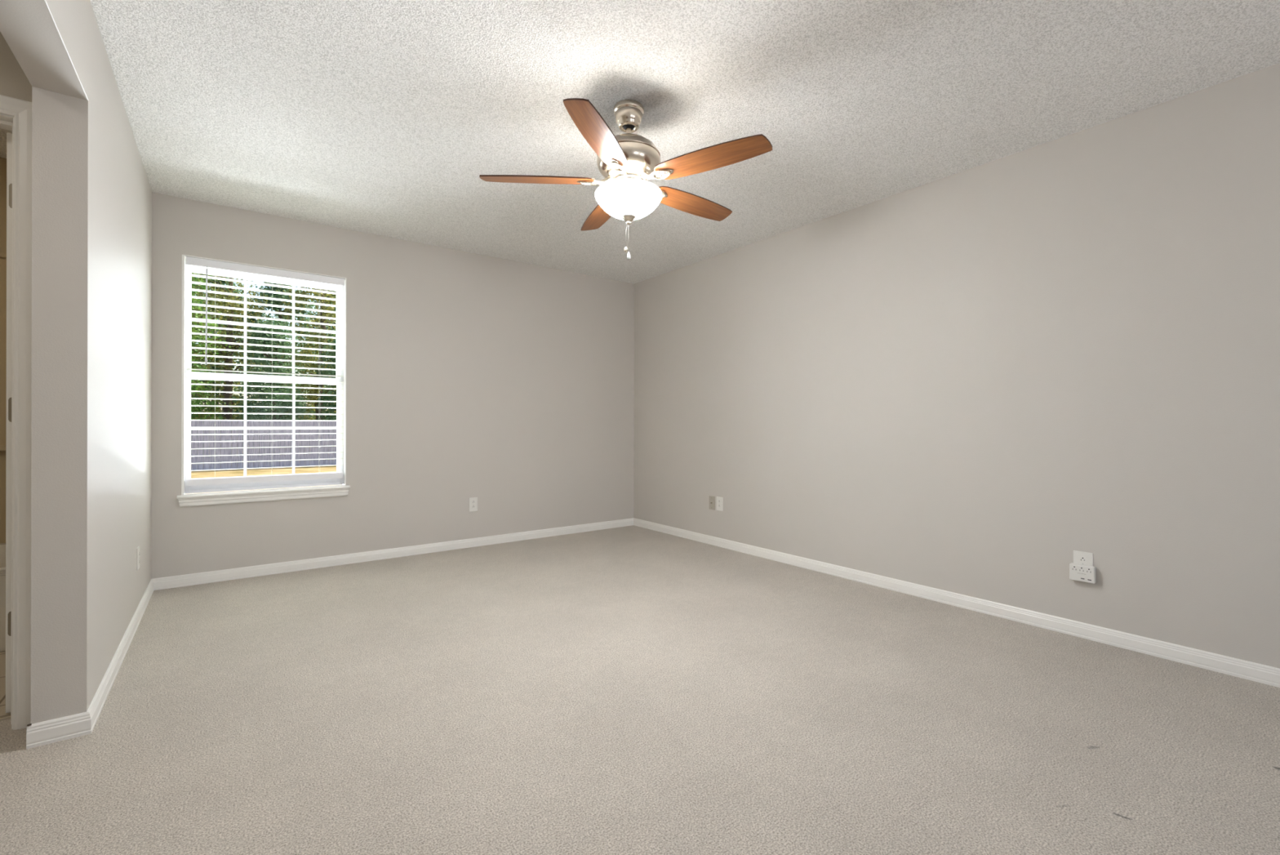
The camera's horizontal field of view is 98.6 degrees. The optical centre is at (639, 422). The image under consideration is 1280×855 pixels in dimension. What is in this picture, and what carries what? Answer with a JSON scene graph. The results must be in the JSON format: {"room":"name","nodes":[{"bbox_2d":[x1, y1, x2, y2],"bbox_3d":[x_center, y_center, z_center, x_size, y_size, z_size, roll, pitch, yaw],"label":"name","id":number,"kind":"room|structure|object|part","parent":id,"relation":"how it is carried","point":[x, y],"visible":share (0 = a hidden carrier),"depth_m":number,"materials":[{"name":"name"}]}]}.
{"room":"empty bedroom","nodes":[
{"label":"empty bedroom","id":0,"kind":"room"},
{"bbox_2d":[0,157,6,253],"bbox_3d":[-3.615,-0.197,2.948,1.254,2.440,0.260,0,0,-37],"label":"wall","id":1,"kind":"structure","parent":0,"point":[2,161],"depth_m":2.94,"materials":[{"name":"beige paint"}]},
{"bbox_2d":[0,252,6,542],"bbox_3d":[-3.525,-0.132,2.829,1.251,1.550,0.038,0,0,-37],"label":"tub surround","id":2,"kind":"object","parent":1,"relation":"attached to","point":[2,255],"depth_m":2.94,"materials":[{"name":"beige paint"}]},
{"bbox_2d":[0,31,31,102],"bbox_3d":[-2.577,-0.196,1.564,1.254,2.441,0.125,0,0,-37],"label":"wall","id":3,"kind":"structure","parent":0,"point":[14,83],"depth_m":1.84,"materials":[{"name":"beige paint"}]},
{"bbox_2d":[0,713,10,717],"bbox_3d":[-2.472,1.019,1.714,0.745,0.008,0.018,0,0,-37],"label":"trim","id":4,"kind":"structure","parent":3,"relation":"attached to","point":[9,714],"depth_m":1.91,"materials":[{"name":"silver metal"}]},
{"bbox_2d":[0,113,13,728],"bbox_3d":[-2.658,-0.009,1.964,0.781,2.064,0.863,0,0,-37],"label":"door","id":5,"kind":"structure","parent":3,"relation":"in","point":[6,122],"depth_m":1.92,"materials":[{"name":"white paint"}]},
{"bbox_2d":[0,94,31,729],"bbox_3d":[-2.394,-0.030,1.612,0.869,2.107,0.018,0,0,-37],"label":"door frame","id":6,"kind":"structure","parent":3,"relation":"attached to","point":[21,110],"depth_m":1.85,"materials":[{"name":"white paint"}]},
{"bbox_2d":[0,0,151,723],"bbox_3d":[-1.095,-0.196,0.740,0.126,2.440,6.498,0,0,-37],"label":"wall","id":7,"kind":"structure","parent":0,"point":[91,407],"depth_m":1.82,"materials":[{"name":"grey paint"}]},
{"bbox_2d":[44,0,88,101],"bbox_3d":[-1.315,-1.067,1.141,0.003,0.003,1.704,0,0,-37],"label":"trim","id":8,"kind":"structure","parent":7,"relation":"attached to","point":[44,0],"depth_m":1.56,"materials":[{"name":"white paint"}]},
{"bbox_2d":[26,578,154,748],"bbox_3d":[-2.456,0.989,2.556,0.147,0.071,1.957,0,0,-37],"label":"baseboard","id":9,"kind":"structure","parent":7,"relation":"attached to","point":[44,732],"depth_m":1.83,"materials":[{"name":"white paint"}]},
{"bbox_2d":[136,546,139,570],"bbox_3d":[-2.599,0.699,2.853,0.008,0.115,0.070,0,0,-37],"label":"wall outlet","id":10,"kind":"object","parent":7,"relation":"attached to","point":[138,547],"visible":1,"depth_m":2.83,"materials":[{"name":"white plastic"}]},
{"bbox_2d":[151,191,634,578],"bbox_3d":[-1.562,-0.193,4.550,3.952,2.440,0.160,0,0,-37],"label":"wall","id":11,"kind":"structure","parent":0,"point":[508,385],"depth_m":4.35,"materials":[{"name":"grey paint"}]},
{"bbox_2d":[177,254,350,506],"bbox_3d":[-2.548,-0.267,3.789,0.965,1.586,0.196,0,0,-37],"label":"window","id":12,"kind":"structure","parent":11,"relation":"in","point":[194,498],"depth_m":3.75,"materials":[{"name":"white paint"}]},
{"bbox_3d":[-2.526,0.463,3.757,0.965,0.020,0.118,0,0,-37],"label":"sill","id":13,"kind":"part","parent":12,"relation":"part of","materials":[{"name":"white paint"}]},
{"bbox_2d":[191,278,336,376],"bbox_3d":[-2.592,-0.658,3.842,0.837,0.653,0.008,0,0,-37],"label":"grille","id":14,"kind":"object","parent":12,"relation":"attached to","point":[268,280],"depth_m":3.89,"materials":[{"name":"white plastic"}]},
{"bbox_2d":[191,381,337,475],"bbox_3d":[-2.574,0.040,3.817,0.837,0.647,0.008,0,0,-37],"label":"grille","id":15,"kind":"object","parent":12,"relation":"attached to","point":[293,428],"depth_m":3.90,"materials":[{"name":"white plastic"}]},
{"bbox_3d":[-2.587,-0.658,3.846,0.866,0.730,0.027,0,0,-37],"label":"sash","id":16,"kind":"part","parent":12,"relation":"part of","materials":[{"name":"white plastic"}]},
{"bbox_3d":[-2.570,0.051,3.821,0.866,0.765,0.026,0,0,-37],"label":"sash","id":17,"kind":"part","parent":12,"relation":"part of","materials":[{"name":"white plastic"}]},
{"bbox_2d":[186,256,344,485],"bbox_3d":[-2.528,-0.325,3.768,0.894,1.454,0.072,0,0,-37],"label":"window blind","id":18,"kind":"object","parent":12,"relation":"attached to","point":[190,261],"visible":1,"depth_m":3.74,"materials":[{"name":"white plastic"}]},
{"bbox_3d":[-2.774,-0.318,3.595,0.001,1.375,0.053,0,0,-37],"label":"ladder cord","id":19,"kind":"part","parent":18,"relation":"part of","materials":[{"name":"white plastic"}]},
{"bbox_3d":[-2.536,0.379,3.774,0.880,0.043,0.053,0,0,-37],"label":"rail","id":20,"kind":"part","parent":18,"relation":"part of","materials":[{"name":"white plastic"}]},
{"bbox_3d":[-2.526,-0.317,3.781,0.001,1.375,0.053,0,0,-37],"label":"ladder cord","id":21,"kind":"part","parent":18,"relation":"part of","materials":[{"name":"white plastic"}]},
{"bbox_2d":[152,517,633,590],"bbox_3d":[-1.525,0.992,4.470,3.666,0.071,0.014,0,0,-37],"label":"baseboard","id":22,"kind":"structure","parent":11,"relation":"attached to","point":[161,583],"depth_m":4.08,"materials":[{"name":"white paint"}]},
{"bbox_2d":[469,497,477,511],"bbox_3d":[-1.385,0.675,4.579,0.070,0.115,0.008,0,0,-37],"label":"wall outlet","id":23,"kind":"object","parent":11,"relation":"attached to","point":[473,500],"visible":1,"depth_m":4.58,"materials":[{"name":"white plastic"}]},
{"bbox_2d":[0,524,1279,854],"bbox_3d":[-0.088,1.083,1.495,5.257,0.126,6.818,0,0,-37],"label":"floor","id":24,"kind":"structure","parent":0,"point":[627,690],"depth_m":1.86,"materials":[{"name":"beige carpet"}]},
{"bbox_2d":[0,542,5,651],"bbox_3d":[-3.309,0.735,2.538,1.246,0.565,0.752,0,0,-37],"label":"bathtub","id":25,"kind":"object","parent":24,"relation":"on","point":[2,545],"visible":0.02,"depth_m":2.45,"materials":[{"name":"white ceramic"}]},
{"bbox_2d":[0,0,1279,284],"bbox_3d":[-0.093,-1.489,1.491,5.277,0.150,6.818,0,0,-37],"label":"ceiling","id":26,"kind":"structure","parent":0,"point":[382,117],"depth_m":2.34,"materials":[{"name":"white paint"}]},
{"bbox_2d":[479,97,772,259],"bbox_3d":[-0.022,-1.074,2.504,1.218,0.676,1.255,0,0,-37],"label":"ceiling fan","id":27,"kind":"object","parent":26,"relation":"hanging from","point":[627,162],"visible":1,"depth_m":2.37,"materials":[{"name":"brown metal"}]},
{"bbox_3d":[-0.452,-1.082,2.448,0.503,0.006,0.131,0,12,-3],"label":"fan blade","id":28,"kind":"part","parent":27,"relation":"part of","materials":[{"name":"brown wood"}]},
{"bbox_3d":[-0.154,-1.082,2.082,0.131,0.006,0.503,12,3,15],"label":"fan blade","id":29,"kind":"part","parent":27,"relation":"part of","materials":[{"name":"brown wood"}]},
{"bbox_3d":[-0.196,-1.081,2.845,0.131,0.006,0.503,-12,4,-21],"label":"fan blade","id":30,"kind":"part","parent":27,"relation":"part of","materials":[{"name":"brown wood"}]},
{"bbox_3d":[-0.051,-0.979,2.470,0.301,0.112,0.301,0,0,-37],"label":"lamp shade","id":31,"kind":"part","parent":27,"relation":"part of","materials":[{"name":"white glass"}]},
{"bbox_3d":[0.261,-1.081,2.724,0.503,0.006,0.131,0,-12,-39],"label":"fan blade","id":32,"kind":"part","parent":27,"relation":"part of","materials":[{"name":"brown wood"}]},
{"bbox_3d":[0.287,-1.081,2.252,0.503,0.006,0.131,0,-12,33],"label":"fan blade","id":33,"kind":"part","parent":27,"relation":"part of","materials":[{"name":"brown wood"}]},
{"bbox_2d":[633,62,1279,667],"bbox_3d":[2.000,-0.190,2.961,0.160,2.440,6.658,0,0,-37],"label":"wall","id":34,"kind":"structure","parent":0,"point":[969,382],"depth_m":2.86,"materials":[{"name":"grey paint"}]},
{"bbox_2d":[709,495,715,510],"bbox_3d":[0.607,0.676,4.670,0.016,0.115,0.070,0,0,-37],"label":"outlet","id":35,"kind":"object","parent":34,"relation":"attached to","point":[712,499],"visible":1,"depth_m":4.67,"materials":[{"name":"beige plastic"}]},
{"bbox_2d":[716,496,723,511],"bbox_3d":[0.665,0.673,4.599,0.008,0.115,0.075,0,0,-37],"label":"wall outlet","id":36,"kind":"object","parent":34,"relation":"attached to","point":[719,500],"visible":1,"depth_m":4.59,"materials":[{"name":"white plastic"}]},
{"bbox_2d":[633,517,1279,687],"bbox_3d":[1.881,0.995,2.972,0.014,0.071,6.498,0,0,-37],"label":"baseboard","id":37,"kind":"structure","parent":34,"relation":"attached to","point":[1267,674],"depth_m":2.83,"materials":[{"name":"white paint"}]},
{"bbox_2d":[1073,550,1093,565],"bbox_3d":[2.130,0.675,2.647,0.008,0.115,0.077,0,0,-37],"label":"wall outlet","id":38,"kind":"object","parent":34,"relation":"attached to","point":[1079,557],"visible":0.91,"depth_m":2.64,"materials":[{"name":"white plastic"}]},
{"bbox_2d":[1069,562,1096,583],"bbox_3d":[2.116,0.717,2.633,0.029,0.077,0.097,0,0,-37],"label":"power adapter","id":39,"kind":"object","parent":38,"relation":"attached to","point":[1086,573],"visible":1,"depth_m":2.62,"materials":[{"name":"white plastic"}]},
{"bbox_2d":[1078,556,1087,562],"bbox_3d":[2.128,0.656,2.646,0.003,0.027,0.034,0,0,-37],"label":"socket","id":40,"kind":"object","parent":38,"relation":"attached to","point":[1081,559],"depth_m":2.64,"materials":[{"name":"white plastic"}]},
{"label":"outside","id":41,"kind":"structure","parent":0,"visible":0},
{"bbox_2d":[185,442,342,493],"bbox_3d":[-15.402,1.661,28.860,70.000,0.300,55.342,0,0,-37],"label":"ground","id":42,"kind":"structure","parent":41,"point":[268,471],"depth_m":17.09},
{"bbox_2d":[191,277,225,418],"bbox_3d":[-19.284,-2.917,22.667,3.176,9.099,3.918,0,0,41],"label":"tree","id":43,"kind":"object","parent":42,"relation":"on","point":[209,361],"visible":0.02,"depth_m":23.05,"materials":[{"name":"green plant"}]},
{"bbox_2d":[191,272,231,457],"bbox_3d":[-15.759,-2.531,18.388,2.640,8.078,2.952,0,0,32],"label":"broadleaf tree","id":44,"kind":"object","parent":42,"relation":"on","point":[193,402],"visible":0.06,"depth_m":18.71,"materials":[{"name":"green plant"}]},
{"bbox_2d":[191,275,267,446],"bbox_3d":[-19.911,-2.860,25.855,4.159,9.066,3.351,0,0,-37],"label":"tree","id":45,"kind":"object","parent":42,"relation":"on","point":[223,282],"visible":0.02,"depth_m":25.71,"materials":[{"name":"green plant"}]},
{"bbox_2d":[191,273,275,462],"bbox_3d":[-16.045,-3.123,21.299,3.617,9.290,2.867,0,0,-37],"label":"tree","id":46,"kind":"object","parent":42,"relation":"on","point":[227,360],"visible":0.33,"depth_m":21.19,"materials":[{"name":"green plant"}]},
{"bbox_2d":[191,420,336,470],"bbox_3d":[-11.319,0.698,19.088,14.692,1.620,0.156,0,0,-37],"label":"fence","id":47,"kind":"object","parent":42,"relation":"on","point":[304,443],"visible":0.14,"depth_m":18.14,"materials":[{"name":"grey wood"}]},
{"bbox_3d":[-14.189,0.681,16.857,2.442,1.581,0.029,0,0,-37],"label":"picket panel","id":48,"kind":"part","parent":47,"relation":"part of","materials":[{"name":"grey wood"}]},
{"bbox_3d":[-12.237,0.686,18.321,2.442,1.580,0.030,0,0,-37],"label":"picket panel","id":49,"kind":"part","parent":47,"relation":"part of","materials":[{"name":"grey wood"}]},
{"bbox_3d":[-12.261,0.611,18.343,2.440,1.190,0.038,0,0,-37],"label":"fence rail","id":50,"kind":"part","parent":47,"relation":"part of","materials":[{"name":"grey wood"}]},
{"bbox_3d":[-10.285,0.689,19.785,2.442,1.582,0.029,0,0,-37],"label":"picket panel","id":51,"kind":"part","parent":47,"relation":"part of","materials":[{"name":"grey wood"}]},
{"bbox_2d":[222,313,310,463],"bbox_3d":[-13.614,-1.128,20.106,2.647,5.660,2.448,0,0,-37],"label":"leafy tree","id":52,"kind":"object","parent":42,"relation":"on","point":[273,362],"visible":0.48,"depth_m":19.86,"materials":[{"name":"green plant"}]},
{"bbox_2d":[232,280,330,456],"bbox_3d":[-16.271,-2.603,25.026,4.035,8.508,3.118,0,0,-37],"label":"tree","id":53,"kind":"object","parent":42,"relation":"on","point":[271,288],"visible":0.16,"depth_m":24.80,"materials":[{"name":"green plant"}]},
{"bbox_2d":[274,283,336,451],"bbox_3d":[-13.587,-3.510,23.343,3.013,10.065,3.065,0,0,30],"label":"tree","id":54,"kind":"object","parent":42,"relation":"on","point":[316,391],"visible":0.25,"depth_m":23.07,"materials":[{"name":"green plant"}]},
{"bbox_2d":[300,289,336,442],"bbox_3d":[-15.982,-2.783,28.858,4.148,9.026,3.270,0,0,-37],"label":"tree","id":55,"kind":"object","parent":42,"relation":"on","point":[335,308],"visible":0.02,"depth_m":28.30,"materials":[{"name":"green plant"}]},
{"bbox_2d":[312,320,336,450],"bbox_3d":[-11.354,-1.227,21.572,2.495,5.888,2.692,0,0,-4],"label":"evergreen tree","id":56,"kind":"object","parent":42,"relation":"on","point":[331,397],"visible":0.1,"depth_m":21.11,"materials":[{"name":"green plant"}]}
]}

